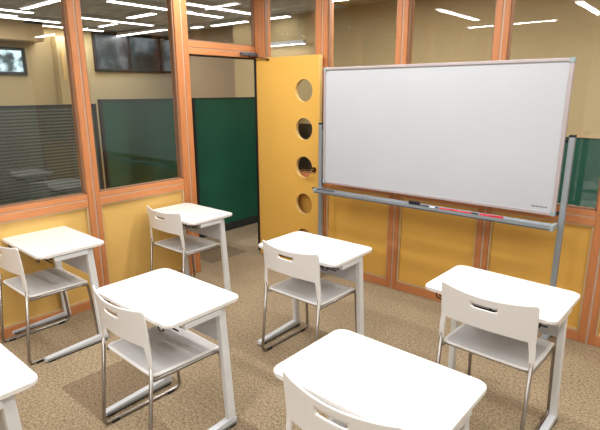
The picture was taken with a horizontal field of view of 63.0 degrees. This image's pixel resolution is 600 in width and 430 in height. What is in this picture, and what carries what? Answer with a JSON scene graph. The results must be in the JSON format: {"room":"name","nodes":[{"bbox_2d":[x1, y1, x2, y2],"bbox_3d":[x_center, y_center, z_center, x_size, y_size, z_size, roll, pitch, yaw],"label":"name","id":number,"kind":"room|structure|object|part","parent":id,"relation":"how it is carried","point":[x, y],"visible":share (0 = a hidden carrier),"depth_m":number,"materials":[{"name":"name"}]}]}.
{"room":"classroom","nodes":[
{"label":"classroom","id":0,"kind":"room"},
{"bbox_2d":[0,18,44,42],"bbox_3d":[-4.990,-2.457,6.223,0.350,0.280,3.200,12,18,39],"label":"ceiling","id":1,"kind":"structure","parent":0,"point":[12,30],"depth_m":7.07,"materials":[{"name":"brown paint"}]},
{"bbox_2d":[23,20,62,27],"bbox_3d":[-3.736,-2.808,7.132,0.493,0.053,0.692,12,18,39],"label":"strip light","id":2,"kind":"object","parent":1,"relation":"attached to","point":[58,25],"depth_m":7.33,"materials":[{"name":"grey plastic"}]},
{"bbox_2d":[51,36,71,103],"bbox_3d":[-3.796,-1.565,8.004,0.175,2.550,0.160,12,18,39],"label":"column","id":3,"kind":"structure","parent":0,"point":[58,43],"depth_m":7.76,"materials":[{"name":"brown paint"}]},
{"bbox_2d":[0,189,186,329],"bbox_3d":[-2.672,0.595,2.802,0.052,0.770,4.905,12,18,39],"label":"wall","id":4,"kind":"structure","parent":0,"point":[126,225],"depth_m":4.02,"materials":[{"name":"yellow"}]},
{"bbox_2d":[0,0,86,207],"bbox_3d":[-1.973,-0.918,3.271,0.038,1.733,0.914,12,18,39],"label":"window","id":5,"kind":"structure","parent":4,"relation":"in","point":[63,5],"depth_m":3.61,"materials":[{"name":"orange wood"}]},
{"bbox_2d":[60,0,108,301],"bbox_3d":[-1.653,-0.586,3.760,0.096,2.720,0.098,12,18,39],"label":"trim","id":6,"kind":"structure","parent":4,"relation":"attached to","point":[73,12],"depth_m":3.71,"materials":[{"name":"orange wood"}]},
{"bbox_2d":[0,270,181,339],"bbox_3d":[-2.679,1.000,2.911,0.090,0.068,4.905,12,18,39],"label":"baseboard","id":7,"kind":"structure","parent":4,"relation":"attached to","point":[85,306],"depth_m":3.71,"materials":[{"name":"orange wood"}]},
{"bbox_2d":[0,179,183,222],"bbox_3d":[-2.684,-0.692,2.484,0.090,1.882,4.905,12,18,39],"label":"trim","id":8,"kind":"structure","parent":4,"relation":"attached to","point":[12,213],"depth_m":3.76,"materials":[{"name":"orange wood"}]},
{"bbox_2d":[79,0,182,191],"bbox_3d":[-1.351,-1.100,3.981,0.038,1.733,0.813,12,18,39],"label":"window","id":9,"kind":"structure","parent":4,"relation":"in","point":[169,1],"depth_m":4.24,"materials":[{"name":"orange wood"}]},
{"bbox_2d":[166,0,200,274],"bbox_3d":[-1.053,-0.761,4.447,0.096,2.720,0.133,12,18,39],"label":"trim","id":10,"kind":"structure","parent":4,"relation":"attached to","point":[178,6],"depth_m":4.36,"materials":[{"name":"orange wood"}]},
{"bbox_2d":[254,59,259,249],"bbox_3d":[-0.743,-0.514,4.893,0.055,2.020,0.837,12,19,41],"label":"trim","id":11,"kind":"structure","parent":4,"relation":"attached to","point":[255,83],"depth_m":5.16,"materials":[{"name":"black metal"}]},
{"bbox_2d":[0,26,190,188],"bbox_3d":[-5.255,-1.281,6.552,0.100,2.720,10.500,12,18,39],"label":"wall","id":12,"kind":"structure","parent":0,"point":[39,87],"depth_m":7.86,"materials":[{"name":"beige paint"}]},
{"bbox_2d":[0,46,27,74],"bbox_3d":[-4.906,-2.132,6.652,0.042,0.400,2.220,12,18,39],"label":"window","id":13,"kind":"structure","parent":12,"relation":"in","point":[12,59],"depth_m":7.34,"materials":[{"name":"metal"}]},
{"bbox_3d":[-4.916,-2.134,6.660,0.010,0.380,2.200,12,18,39],"label":"pane","id":14,"kind":"part","parent":13,"relation":"part of","materials":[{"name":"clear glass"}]},
{"bbox_2d":[91,31,170,72],"bbox_3d":[-2.912,-2.924,8.879,0.042,0.650,1.750,12,18,39],"label":"window","id":15,"kind":"structure","parent":12,"relation":"in","point":[112,52],"depth_m":8.74,"materials":[{"name":"glass"}]},
{"bbox_2d":[0,0,396,36],"bbox_3d":[-0.795,-1.724,2.540,11.600,0.080,10.500,12,18,39],"label":"ceiling","id":16,"kind":"structure","parent":0,"point":[43,8],"depth_m":6.26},
{"bbox_2d":[0,10,17,16],"bbox_3d":[-4.231,-2.476,5.825,0.100,0.053,1.600,12,18,39],"label":"strip light","id":17,"kind":"object","parent":16,"relation":"attached to","point":[2,13],"visible":1,"depth_m":6.31,"materials":[{"name":"grey plastic"}]},
{"bbox_2d":[0,5,34,13],"bbox_3d":[-3.630,-2.481,5.839,0.100,0.053,0.850,12,18,39],"label":"strip light","id":18,"kind":"object","parent":16,"relation":"attached to","point":[2,7],"visible":1,"depth_m":5.98,"materials":[{"name":"grey plastic"}]},
{"bbox_2d":[0,9,33,13],"bbox_3d":[-3.630,-2.459,5.844,0.084,0.008,0.830,12,18,39],"label":"diffuser","id":19,"kind":"object","parent":18,"relation":"attached to","point":[30,11],"depth_m":6.01,"materials":[{"name":"white plastic"}]},
{"bbox_2d":[0,14,60,22],"bbox_3d":[-3.738,-2.696,6.690,0.100,0.053,0.900,12,18,39],"label":"strip light","id":20,"kind":"object","parent":16,"relation":"attached to","point":[20,17],"visible":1,"depth_m":6.74,"materials":[{"name":"grey plastic"}]},
{"bbox_2d":[83,26,103,31],"bbox_3d":[-3.241,-2.949,7.687,0.491,0.053,0.512,12,18,39],"label":"strip light","id":21,"kind":"object","parent":16,"relation":"attached to","point":[88,28],"depth_m":7.87,"materials":[{"name":"grey plastic"}]},
{"bbox_2d":[43,25,102,31],"bbox_3d":[-3.634,-2.894,7.564,0.084,0.008,1.230,12,18,39],"label":"diffuser","id":22,"kind":"object","parent":21,"relation":"attached to","point":[56,26],"depth_m":7.78,"materials":[{"name":"white plastic"}]},
{"bbox_2d":[81,13,154,25],"bbox_3d":[-2.582,-2.764,6.947,0.100,0.053,1.130,12,18,39],"label":"strip light","id":23,"kind":"object","parent":16,"relation":"attached to","point":[84,16],"visible":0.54,"depth_m":6.89,"materials":[{"name":"grey plastic"}]},
{"bbox_2d":[82,17,153,25],"bbox_3d":[-2.582,-2.743,6.952,0.084,0.008,1.110,12,18,39],"label":"diffuser","id":24,"kind":"object","parent":23,"relation":"attached to","point":[109,19],"depth_m":6.95,"materials":[{"name":"white plastic"}]},
{"bbox_2d":[105,0,166,10],"bbox_3d":[-1.782,-2.456,5.717,0.100,0.053,1.000,12,18,39],"label":"strip light","id":25,"kind":"object","parent":16,"relation":"attached to","point":[138,3],"visible":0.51,"depth_m":5.62,"materials":[{"name":"grey plastic"}]},
{"bbox_2d":[125,9,157,18],"bbox_3d":[-2.082,-2.630,6.409,0.600,0.053,0.100,12,18,39],"label":"strip light","id":26,"kind":"object","parent":16,"relation":"attached to","point":[149,12],"visible":1,"depth_m":6.34,"materials":[{"name":"grey plastic"}]},
{"bbox_2d":[127,13,156,18],"bbox_3d":[-2.082,-2.608,6.414,0.580,0.008,0.084,12,18,39],"label":"diffuser","id":27,"kind":"object","parent":26,"relation":"attached to","point":[133,15],"depth_m":6.40,"materials":[{"name":"white plastic"}]},
{"bbox_2d":[117,26,167,36],"bbox_3d":[-2.716,-3.051,8.164,1.600,0.053,0.100,12,18,39],"label":"strip light","id":28,"kind":"object","parent":16,"relation":"attached to","point":[161,28],"visible":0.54,"depth_m":8.00,"materials":[{"name":"grey plastic"}]},
{"bbox_2d":[118,29,165,36],"bbox_3d":[-2.716,-3.029,8.169,1.580,0.008,0.084,12,18,39],"label":"diffuser","id":29,"kind":"object","parent":28,"relation":"attached to","point":[141,31],"depth_m":8.08,"materials":[{"name":"white plastic"}]},
{"bbox_2d":[190,23,204,28],"bbox_3d":[-1.592,-2.925,7.569,0.240,0.053,0.100,12,18,39],"label":"strip light","id":30,"kind":"object","parent":16,"relation":"attached to","point":[198,25],"visible":1,"depth_m":7.52,"materials":[{"name":"grey plastic"}]},
{"bbox_2d":[186,8,223,17],"bbox_3d":[-1.250,-2.617,6.348,0.100,0.053,0.620,12,18,39],"label":"strip light","id":31,"kind":"object","parent":16,"relation":"attached to","point":[189,10],"visible":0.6,"depth_m":6.32,"materials":[{"name":"grey plastic"}]},
{"bbox_2d":[187,12,222,17],"bbox_3d":[-1.250,-2.595,6.353,0.084,0.008,0.600,12,18,39],"label":"diffuser","id":32,"kind":"object","parent":31,"relation":"attached to","point":[209,14],"depth_m":6.36,"materials":[{"name":"white plastic"}]},
{"bbox_2d":[186,0,250,14],"bbox_3d":[-0.940,-2.509,5.915,0.100,0.053,1.100,12,18,39],"label":"strip light","id":33,"kind":"object","parent":16,"relation":"attached to","point":[198,3],"visible":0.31,"depth_m":5.83,"materials":[{"name":"grey plastic"}]},
{"bbox_2d":[210,18,249,26],"bbox_3d":[-1.041,-2.828,7.179,0.760,0.053,0.100,12,18,39],"label":"strip light","id":34,"kind":"object","parent":16,"relation":"attached to","point":[238,20],"visible":1,"depth_m":7.12,"materials":[{"name":"grey plastic"}]},
{"bbox_2d":[211,21,247,26],"bbox_3d":[-1.041,-2.806,7.185,0.740,0.008,0.084,12,18,39],"label":"diffuser","id":35,"kind":"object","parent":34,"relation":"attached to","point":[220,23],"depth_m":7.19,"materials":[{"name":"white plastic"}]},
{"bbox_2d":[270,12,291,19],"bbox_3d":[-0.320,-2.690,6.625,0.460,0.053,0.100,12,18,39],"label":"strip light","id":36,"kind":"object","parent":16,"relation":"attached to","point":[284,14],"visible":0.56,"depth_m":6.53,"materials":[{"name":"grey plastic"}]},
{"bbox_2d":[270,16,289,19],"bbox_3d":[-0.319,-2.668,6.630,0.440,0.008,0.084,12,18,39],"label":"diffuser","id":37,"kind":"object","parent":36,"relation":"attached to","point":[271,17],"depth_m":6.56,"materials":[{"name":"white plastic"}]},
{"bbox_2d":[271,40,305,46],"bbox_3d":[-0.242,-2.524,6.681,0.800,0.403,0.060,12,18,39],"label":"strip light","id":38,"kind":"object","parent":16,"relation":"hanging from","point":[293,42],"visible":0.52,"depth_m":6.62,"materials":[{"name":"grey plastic"}]},
{"bbox_2d":[271,43,304,46],"bbox_3d":[-0.241,-2.332,6.729,0.780,0.008,0.044,12,18,39],"label":"diffuser","id":39,"kind":"object","parent":38,"relation":"attached to","point":[272,44],"depth_m":6.70,"materials":[{"name":"white plastic"}]},
{"bbox_2d":[188,26,234,97],"bbox_3d":[-0.999,-1.863,8.803,1.390,2.720,1.250,12,18,39],"label":"wall","id":40,"kind":"structure","parent":0,"point":[210,77],"depth_m":8.21,"materials":[{"name":"beige paint"}]},
{"bbox_2d":[188,41,255,59],"bbox_3d":[-0.744,-1.832,4.557,0.094,0.700,0.834,12,18,39],"label":"trim","id":41,"kind":"structure","parent":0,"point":[196,48],"depth_m":4.55,"materials":[{"name":"orange wood"}]},
{"bbox_2d":[188,0,254,46],"bbox_3d":[-0.735,-1.865,4.541,0.038,0.528,0.834,12,18,39],"label":"window","id":42,"kind":"structure","parent":41,"relation":"attached to","point":[251,1],"depth_m":4.83,"materials":[{"name":"orange wood"}]},
{"bbox_2d":[0,222,599,429],"bbox_3d":[-1.047,1.107,2.604,12.000,0.001,10.000,12,18,39],"label":"floor","id":43,"kind":"structure","parent":0,"point":[67,393],"depth_m":3.13,"materials":[{"name":"beige carpet"}]},
{"bbox_2d":[0,344,37,429],"bbox_3d":[-1.320,0.925,1.860,0.648,0.720,0.475,12,18,39],"label":"school desk","id":44,"kind":"object","parent":43,"relation":"on","point":[16,377],"visible":1,"depth_m":1.73,"materials":[{"name":"white plastic"}]},
{"bbox_3d":[-1.244,0.672,1.890,0.524,0.185,0.008,12,18,39],"label":"modesty panel","id":45,"kind":"part","parent":44,"relation":"part of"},
{"bbox_3d":[-1.010,0.931,1.791,0.044,0.660,0.077,12,18,39],"label":"leg","id":46,"kind":"part","parent":44,"relation":"part of","materials":[{"name":"white metal"}]},
{"bbox_2d":[0,246,98,363],"bbox_3d":[-1.762,0.511,3.364,0.472,0.789,0.496,12,18,39],"label":"chair","id":47,"kind":"object","parent":43,"relation":"on","point":[31,285],"visible":0.95,"depth_m":3.30,"materials":[{"name":"white plastic"}]},
{"bbox_3d":[-1.901,0.327,3.150,0.469,0.327,0.069,12,18,39],"label":"backrest","id":48,"kind":"part","parent":47,"relation":"part of","materials":[{"name":"white plastic"}]},
{"bbox_3d":[-1.927,0.614,3.541,0.027,0.498,0.487,12,18,39],"label":"sled frame","id":49,"kind":"part","parent":47,"relation":"part of","materials":[{"name":"silver metal"}]},
{"bbox_3d":[-1.750,0.461,3.367,0.447,0.032,0.404,12,18,39],"label":"seat","id":50,"kind":"part","parent":47,"relation":"part of","materials":[{"name":"white plastic"}]},
{"bbox_3d":[-1.591,0.682,3.265,0.027,0.498,0.487,12,18,39],"label":"sled frame","id":51,"kind":"part","parent":47,"relation":"part of","materials":[{"name":"silver metal"}]},
{"bbox_2d":[0,104,104,204],"bbox_3d":[-2.702,-0.061,3.982,0.044,1.600,2.340,12,18,39],"label":"window blind","id":52,"kind":"object","parent":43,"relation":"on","point":[39,156],"visible":0.55,"depth_m":4.32,"materials":[{"name":"metal"}]},
{"bbox_2d":[2,226,108,361],"bbox_3d":[-1.718,0.524,3.451,0.648,0.720,0.475,12,18,39],"label":"school desk","id":53,"kind":"object","parent":43,"relation":"on","point":[72,247],"visible":0.91,"depth_m":3.34,"materials":[{"name":"white plastic"}]},
{"bbox_3d":[-1.833,0.442,3.736,0.044,0.660,0.077,12,18,39],"label":"leg","id":54,"kind":"part","parent":53,"relation":"part of","materials":[{"name":"white metal"}]},
{"bbox_3d":[-1.483,0.255,3.189,0.030,0.040,0.310,12,18,39],"label":"rail","id":55,"kind":"part","parent":53,"relation":"part of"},
{"bbox_3d":[-1.641,0.272,3.480,0.524,0.185,0.008,12,18,39],"label":"modesty panel","id":56,"kind":"part","parent":53,"relation":"part of","materials":[{"name":"white metal"}]},
{"bbox_3d":[-1.408,0.531,3.379,0.044,0.660,0.077,12,18,39],"label":"leg","id":57,"kind":"part","parent":53,"relation":"part of","materials":[{"name":"white metal"}]},
{"bbox_2d":[93,285,221,429],"bbox_3d":[-0.711,0.725,2.502,0.472,0.789,0.496,12,19,40],"label":"chair","id":58,"kind":"object","parent":43,"relation":"on","point":[158,354],"visible":0.95,"depth_m":2.40,"materials":[{"name":"white plastic"}]},
{"bbox_3d":[-0.855,0.541,2.292,0.469,0.327,0.069,12,19,40],"label":"backrest","id":59,"kind":"part","parent":58,"relation":"part of","materials":[{"name":"white plastic"}]},
{"bbox_3d":[-0.871,0.827,2.683,0.027,0.498,0.487,12,19,40],"label":"sled frame","id":60,"kind":"part","parent":58,"relation":"part of","materials":[{"name":"silver metal"}]},
{"bbox_3d":[-0.698,0.676,2.505,0.447,0.032,0.404,12,19,40],"label":"seat","id":61,"kind":"part","parent":58,"relation":"part of","materials":[{"name":"white plastic"}]},
{"bbox_3d":[-0.544,0.898,2.398,0.027,0.498,0.487,12,19,40],"label":"sled frame","id":62,"kind":"part","parent":58,"relation":"part of","materials":[{"name":"silver metal"}]},
{"bbox_2d":[96,268,238,429],"bbox_3d":[-0.689,0.747,2.557,0.648,0.720,0.475,12,18,39],"label":"school desk","id":63,"kind":"object","parent":43,"relation":"on","point":[167,298],"visible":0.91,"depth_m":2.46,"materials":[{"name":"white plastic"}]},
{"bbox_3d":[-0.452,0.477,2.299,0.030,0.040,0.310,12,18,39],"label":"rail","id":64,"kind":"part","parent":63,"relation":"part of","materials":[{"name":"white metal"}]},
{"bbox_3d":[-0.613,0.494,2.587,0.524,0.185,0.008,11,18,39],"label":"modesty panel","id":65,"kind":"part","parent":63,"relation":"part of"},
{"bbox_3d":[-0.379,0.753,2.489,0.044,0.660,0.077,12,18,39],"label":"leg","id":66,"kind":"part","parent":63,"relation":"part of","materials":[{"name":"white metal"}]},
{"bbox_2d":[97,97,257,237],"bbox_3d":[-0.981,-0.584,5.946,0.044,1.640,2.915,12,18,39],"label":"wall","id":67,"kind":"structure","parent":43,"relation":"on","point":[224,127],"depth_m":5.64,"materials":[{"name":"paint"}]},
{"bbox_3d":[-1.571,-0.450,5.261,0.030,1.520,1.030,12,18,39],"label":"panel","id":68,"kind":"part","parent":67,"relation":"part of","materials":[{"name":"clear glass"}]},
{"bbox_2d":[147,205,220,277],"bbox_3d":[-0.976,0.297,4.201,0.472,0.789,0.496,12,18,39],"label":"chair","id":69,"kind":"object","parent":43,"relation":"on","point":[183,244],"visible":0.92,"depth_m":4.04,"materials":[{"name":"white plastic"}]},
{"bbox_3d":[-1.115,0.113,3.986,0.469,0.327,0.069,12,18,39],"label":"backrest","id":70,"kind":"part","parent":69,"relation":"part of","materials":[{"name":"white plastic"}]},
{"bbox_3d":[-1.140,0.400,4.377,0.027,0.498,0.487,12,18,39],"label":"sled frame","id":71,"kind":"part","parent":69,"relation":"part of","materials":[{"name":"silver metal"}]},
{"bbox_3d":[-0.964,0.247,4.204,0.447,0.032,0.404,12,18,39],"label":"seat","id":72,"kind":"part","parent":69,"relation":"part of","materials":[{"name":"white plastic"}]},
{"bbox_3d":[-0.805,0.469,4.101,0.027,0.498,0.487,12,18,39],"label":"sled frame","id":73,"kind":"part","parent":69,"relation":"part of","materials":[{"name":"silver metal"}]},
{"bbox_2d":[147,203,231,291],"bbox_3d":[-0.949,0.328,4.216,0.648,0.720,0.475,12,18,39],"label":"school desk","id":74,"kind":"object","parent":43,"relation":"on","point":[199,219],"visible":0.56,"depth_m":4.13,"materials":[{"name":"white laminate"}]},
{"bbox_3d":[-1.066,0.246,4.500,0.044,0.660,0.077,12,18,39],"label":"leg","id":75,"kind":"part","parent":74,"relation":"part of","materials":[{"name":"white metal"}]},
{"bbox_3d":[-0.872,0.075,4.246,0.524,0.185,0.008,12,18,39],"label":"modesty panel","id":76,"kind":"part","parent":74,"relation":"part of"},
{"bbox_3d":[-0.713,0.059,3.956,0.030,0.040,0.310,12,18,39],"label":"rail","id":77,"kind":"part","parent":74,"relation":"part of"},
{"bbox_3d":[-0.639,0.335,4.146,0.044,0.660,0.077,12,18,39],"label":"leg","id":78,"kind":"part","parent":74,"relation":"part of","materials":[{"name":"white metal"}]},
{"bbox_2d":[261,240,356,350],"bbox_3d":[0.068,0.538,3.235,0.472,0.789,0.496,12,18,39],"label":"chair","id":79,"kind":"object","parent":43,"relation":"on","point":[305,284],"visible":0.94,"depth_m":3.09,"materials":[{"name":"white plastic"}]},
{"bbox_3d":[-0.095,0.640,3.413,0.027,0.498,0.487,12,18,39],"label":"sled frame","id":80,"kind":"part","parent":79,"relation":"part of","materials":[{"name":"silver metal"}]},
{"bbox_3d":[-0.073,0.354,3.021,0.469,0.327,0.069,12,18,39],"label":"backrest","id":81,"kind":"part","parent":79,"relation":"part of","materials":[{"name":"white plastic"}]},
{"bbox_3d":[0.081,0.488,3.237,0.447,0.032,0.404,12,18,39],"label":"seat","id":82,"kind":"part","parent":79,"relation":"part of","materials":[{"name":"white plastic"}]},
{"bbox_3d":[0.238,0.710,3.133,0.027,0.498,0.487,12,18,39],"label":"sled frame","id":83,"kind":"part","parent":79,"relation":"part of","materials":[{"name":"silver metal"}]},
{"bbox_2d":[257,231,371,344],"bbox_3d":[0.085,0.558,3.296,0.648,0.720,0.475,12,18,39],"label":"school desk","id":84,"kind":"object","parent":43,"relation":"on","point":[338,258],"visible":0.61,"depth_m":3.22,"materials":[{"name":"white plastic"}]},
{"bbox_3d":[-0.034,0.476,3.579,0.044,0.660,0.077,12,18,39],"label":"leg","id":85,"kind":"part","parent":84,"relation":"part of","materials":[{"name":"white metal"}]},
{"bbox_3d":[0.162,0.305,3.326,0.524,0.185,0.008,11,18,39],"label":"modesty panel","id":86,"kind":"part","parent":84,"relation":"part of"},
{"bbox_3d":[0.323,0.288,3.038,0.030,0.040,0.310,12,18,39],"label":"rail","id":87,"kind":"part","parent":84,"relation":"part of","materials":[{"name":"white metal"}]},
{"bbox_3d":[0.396,0.564,3.228,0.044,0.660,0.077,12,18,39],"label":"leg","id":88,"kind":"part","parent":84,"relation":"part of","materials":[{"name":"white metal"}]},
{"bbox_2d":[283,371,403,429],"bbox_3d":[0.250,0.908,1.770,0.472,0.789,0.496,12,18,39],"label":"chair","id":89,"kind":"object","parent":43,"relation":"on","point":[301,406],"visible":0.81,"depth_m":1.57,"materials":[{"name":"white plastic"}]},
{"bbox_3d":[0.263,0.858,1.772,0.447,0.032,0.404,12,18,39],"label":"seat","id":90,"kind":"part","parent":89,"relation":"part of","materials":[{"name":"white plastic"}]},
{"bbox_2d":[274,329,486,429],"bbox_3d":[0.264,0.929,1.824,0.648,0.720,0.475,12,19,39],"label":"school desk","id":91,"kind":"object","parent":43,"relation":"on","point":[357,375],"visible":0.85,"depth_m":1.71,"materials":[{"name":"white plastic"}]},
{"bbox_3d":[0.499,0.661,1.562,0.030,0.040,0.310,12,19,39],"label":"rail","id":92,"kind":"part","parent":91,"relation":"part of","materials":[{"name":"white metal"}]},
{"bbox_3d":[0.574,0.936,1.752,0.044,0.660,0.077,12,19,40],"label":"leg","id":93,"kind":"part","parent":91,"relation":"part of","materials":[{"name":"white metal"}]},
{"bbox_2d":[312,57,576,340],"bbox_3d":[0.914,-0.174,3.764,2.037,1.904,0.403,12,18,39],"label":"whiteboard","id":94,"kind":"object","parent":43,"relation":"on","point":[482,133],"visible":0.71,"depth_m":3.52,"materials":[{"name":"plastic"}]},
{"bbox_3d":[0.189,-0.131,4.477,0.036,1.375,0.036,12,18,39],"label":"post","id":95,"kind":"part","parent":94,"relation":"part of","materials":[{"name":"grey metal"}]},
{"bbox_3d":[0.203,-0.224,4.323,0.235,0.018,0.017,12,18,39],"label":"tray knob","id":96,"kind":"part","parent":94,"relation":"part of","materials":[{"name":"grey metal"}]},
{"bbox_2d":[409,200,419,205],"bbox_3d":[0.888,-0.094,3.802,0.085,0.030,0.028,12,18,39],"label":"eraser","id":97,"kind":"object","parent":94,"relation":"on","point":[410,201],"visible":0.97,"depth_m":3.79,"materials":[{"name":"black"}]},
{"bbox_2d":[315,188,551,230],"bbox_3d":[0.897,-0.071,3.767,1.950,0.032,0.109,12,18,39],"label":"tray","id":98,"kind":"object","parent":94,"relation":"on","point":[506,220],"depth_m":3.61,"materials":[{"name":"grey metal"}]},
{"bbox_2d":[439,207,457,211],"bbox_3d":[1.092,-0.037,3.597,0.142,0.019,0.019,12,18,39],"label":"marker","id":99,"kind":"object","parent":94,"relation":"on","point":[439,207],"visible":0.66,"depth_m":3.59,"materials":[{"name":"red plastic"}]},
{"bbox_3d":[0.939,-0.621,3.674,1.907,0.988,0.030,12,18,39],"label":"board frame","id":100,"kind":"part","parent":94,"relation":"part of","materials":[{"name":"grey metal"}]},
{"bbox_2d":[458,211,478,214],"bbox_3d":[1.205,-0.014,3.502,0.140,0.019,0.019,12,18,39],"label":"marker","id":101,"kind":"object","parent":94,"relation":"on","point":[458,211],"visible":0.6,"depth_m":3.49,"materials":[{"name":"red plastic"}]},
{"bbox_2d":[479,213,502,218],"bbox_3d":[1.327,0.010,3.398,0.160,0.023,0.023,12,18,39],"label":"marker","id":102,"kind":"object","parent":94,"relation":"on","point":[494,216],"visible":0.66,"depth_m":3.39,"materials":[{"name":"red plastic"}]},
{"bbox_3d":[1.708,0.180,3.229,0.036,1.375,0.036,12,18,39],"label":"post","id":103,"kind":"part","parent":94,"relation":"part of","materials":[{"name":"grey metal"}]},
{"bbox_2d":[436,281,555,429],"bbox_3d":[1.019,0.711,2.539,0.472,0.789,0.496,12,19,41],"label":"chair","id":104,"kind":"object","parent":43,"relation":"on","point":[507,336],"visible":0.97,"depth_m":2.38,"materials":[{"name":"white plastic"}]},
{"bbox_3d":[0.860,0.812,2.721,0.027,0.498,0.487,12,19,41],"label":"sled frame","id":105,"kind":"part","parent":104,"relation":"part of","materials":[{"name":"silver metal"}]},
{"bbox_3d":[0.875,0.526,2.329,0.469,0.327,0.069,12,19,41],"label":"backrest","id":106,"kind":"part","parent":104,"relation":"part of","materials":[{"name":"white plastic"}]},
{"bbox_3d":[1.032,0.661,2.541,0.447,0.032,0.404,12,19,41],"label":"seat","id":107,"kind":"part","parent":104,"relation":"part of","materials":[{"name":"white plastic"}]},
{"bbox_3d":[1.186,0.884,2.434,0.027,0.498,0.487,12,19,41],"label":"sled frame","id":108,"kind":"part","parent":104,"relation":"part of","materials":[{"name":"silver metal"}]},
{"bbox_2d":[425,265,579,429],"bbox_3d":[1.019,0.734,2.586,0.648,0.720,0.475,12,19,41],"label":"school desk","id":109,"kind":"object","parent":43,"relation":"on","point":[555,304],"visible":0.66,"depth_m":2.51,"materials":[{"name":"white laminate"}]},
{"bbox_3d":[0.911,0.652,2.873,0.044,0.660,0.077,12,19,41],"label":"leg","id":110,"kind":"part","parent":109,"relation":"part of","materials":[{"name":"white metal"}]},
{"bbox_3d":[1.099,0.482,2.613,0.524,0.185,0.008,12,19,41],"label":"modesty panel","id":111,"kind":"part","parent":109,"relation":"part of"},
{"bbox_3d":[1.327,0.743,2.507,0.044,0.660,0.077,12,19,41],"label":"leg","id":112,"kind":"part","parent":109,"relation":"part of","materials":[{"name":"white metal"}]},
{"bbox_3d":[1.249,0.467,2.319,0.030,0.040,0.310,12,19,41],"label":"rail","id":113,"kind":"part","parent":109,"relation":"part of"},
{"bbox_2d":[232,0,599,207],"bbox_3d":[2.970,-1.013,5.392,9.210,2.720,1.484,12,18,39],"label":"wall","id":114,"kind":"structure","parent":0,"point":[444,31],"depth_m":5.18,"materials":[{"name":"beige paint"}]},
{"bbox_2d":[299,122,599,138],"bbox_3d":[2.528,-0.186,5.045,9.190,1.290,0.120,12,18,39],"label":"trim","id":115,"kind":"structure","parent":114,"relation":"attached to","point":[578,136],"depth_m":4.68,"materials":[{"name":"brown"}]},
{"bbox_2d":[298,186,599,336],"bbox_3d":[1.610,0.366,3.655,5.075,0.770,0.052,12,18,39],"label":"wall","id":116,"kind":"structure","parent":0,"point":[430,244],"depth_m":3.96,"materials":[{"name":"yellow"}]},
{"bbox_2d":[254,0,270,249],"bbox_3d":[-0.378,-0.925,5.084,0.155,2.720,0.100,12,18,39],"label":"trim","id":117,"kind":"structure","parent":116,"relation":"attached to","point":[258,4],"depth_m":4.82,"materials":[{"name":"orange wood"}]},
{"bbox_2d":[240,52,322,260],"bbox_3d":[-0.178,-0.526,4.794,0.881,2.067,0.209,12,18,39],"label":"door","id":118,"kind":"structure","parent":116,"relation":"in","point":[280,107],"depth_m":4.75,"materials":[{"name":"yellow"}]},
{"bbox_3d":[0.081,-0.426,4.595,0.142,0.052,0.059,12,18,39],"label":"handle","id":119,"kind":"part","parent":118,"relation":"part of","materials":[{"name":"brown metal"}]},
{"bbox_2d":[264,0,311,172],"bbox_3d":[-0.084,-1.288,4.709,0.650,1.733,0.038,12,18,39],"label":"window","id":120,"kind":"structure","parent":116,"relation":"in","point":[265,1],"depth_m":4.78,"materials":[{"name":"orange wood"}]},
{"bbox_2d":[315,0,333,236],"bbox_3d":[0.222,-0.799,4.581,0.130,2.720,0.096,12,18,39],"label":"trim","id":121,"kind":"structure","parent":116,"relation":"attached to","point":[322,6],"depth_m":4.35,"materials":[{"name":"orange wood"}]},
{"bbox_2d":[328,0,397,66],"bbox_3d":[0.525,-1.163,4.208,0.687,1.733,0.038,12,18,39],"label":"window","id":122,"kind":"structure","parent":116,"relation":"in","point":[330,1],"depth_m":4.31,"materials":[{"name":"orange wood"}]},
{"bbox_2d":[385,0,414,288],"bbox_3d":[0.833,-0.674,4.079,0.098,2.720,0.096,12,18,39],"label":"trim","id":123,"kind":"structure","parent":116,"relation":"attached to","point":[403,6],"depth_m":4.18,"materials":[{"name":"orange wood"}]},
{"bbox_2d":[300,172,596,225],"bbox_3d":[1.613,-0.921,3.338,5.075,1.882,0.090,12,18,39],"label":"trim","id":124,"kind":"structure","parent":116,"relation":"attached to","point":[573,215],"depth_m":3.52,"materials":[{"name":"orange wood"}]},
{"bbox_2d":[407,0,496,63],"bbox_3d":[1.119,-1.042,3.720,0.674,1.733,0.038,12,18,39],"label":"window","id":125,"kind":"structure","parent":116,"relation":"in","point":[411,1],"depth_m":3.82,"materials":[{"name":"orange wood"}]},
{"bbox_2d":[363,273,599,346],"bbox_3d":[1.618,0.770,3.765,5.075,0.068,0.090,12,18,39],"label":"baseboard","id":126,"kind":"structure","parent":116,"relation":"attached to","point":[571,334],"depth_m":4.20,"materials":[{"name":"orange wood"}]},
{"bbox_2d":[473,0,511,269],"bbox_3d":[1.421,-0.554,3.595,0.096,2.720,0.096,12,18,39],"label":"trim","id":127,"kind":"structure","parent":116,"relation":"attached to","point":[503,8],"depth_m":3.42,"materials":[{"name":"orange wood"}]},
{"bbox_2d":[506,0,599,210],"bbox_3d":[1.707,-0.921,3.236,0.676,1.733,0.038,12,18,39],"label":"window","id":128,"kind":"structure","parent":116,"relation":"in","point":[513,1],"depth_m":3.33,"materials":[{"name":"orange wood"}]},
{"bbox_2d":[577,191,599,344],"bbox_3d":[2.011,-0.433,3.110,0.099,2.720,0.096,12,18,39],"label":"trim","id":129,"kind":"structure","parent":116,"relation":"attached to","point":[591,300],"depth_m":3.32,"materials":[{"name":"orange wood"}]}
]}

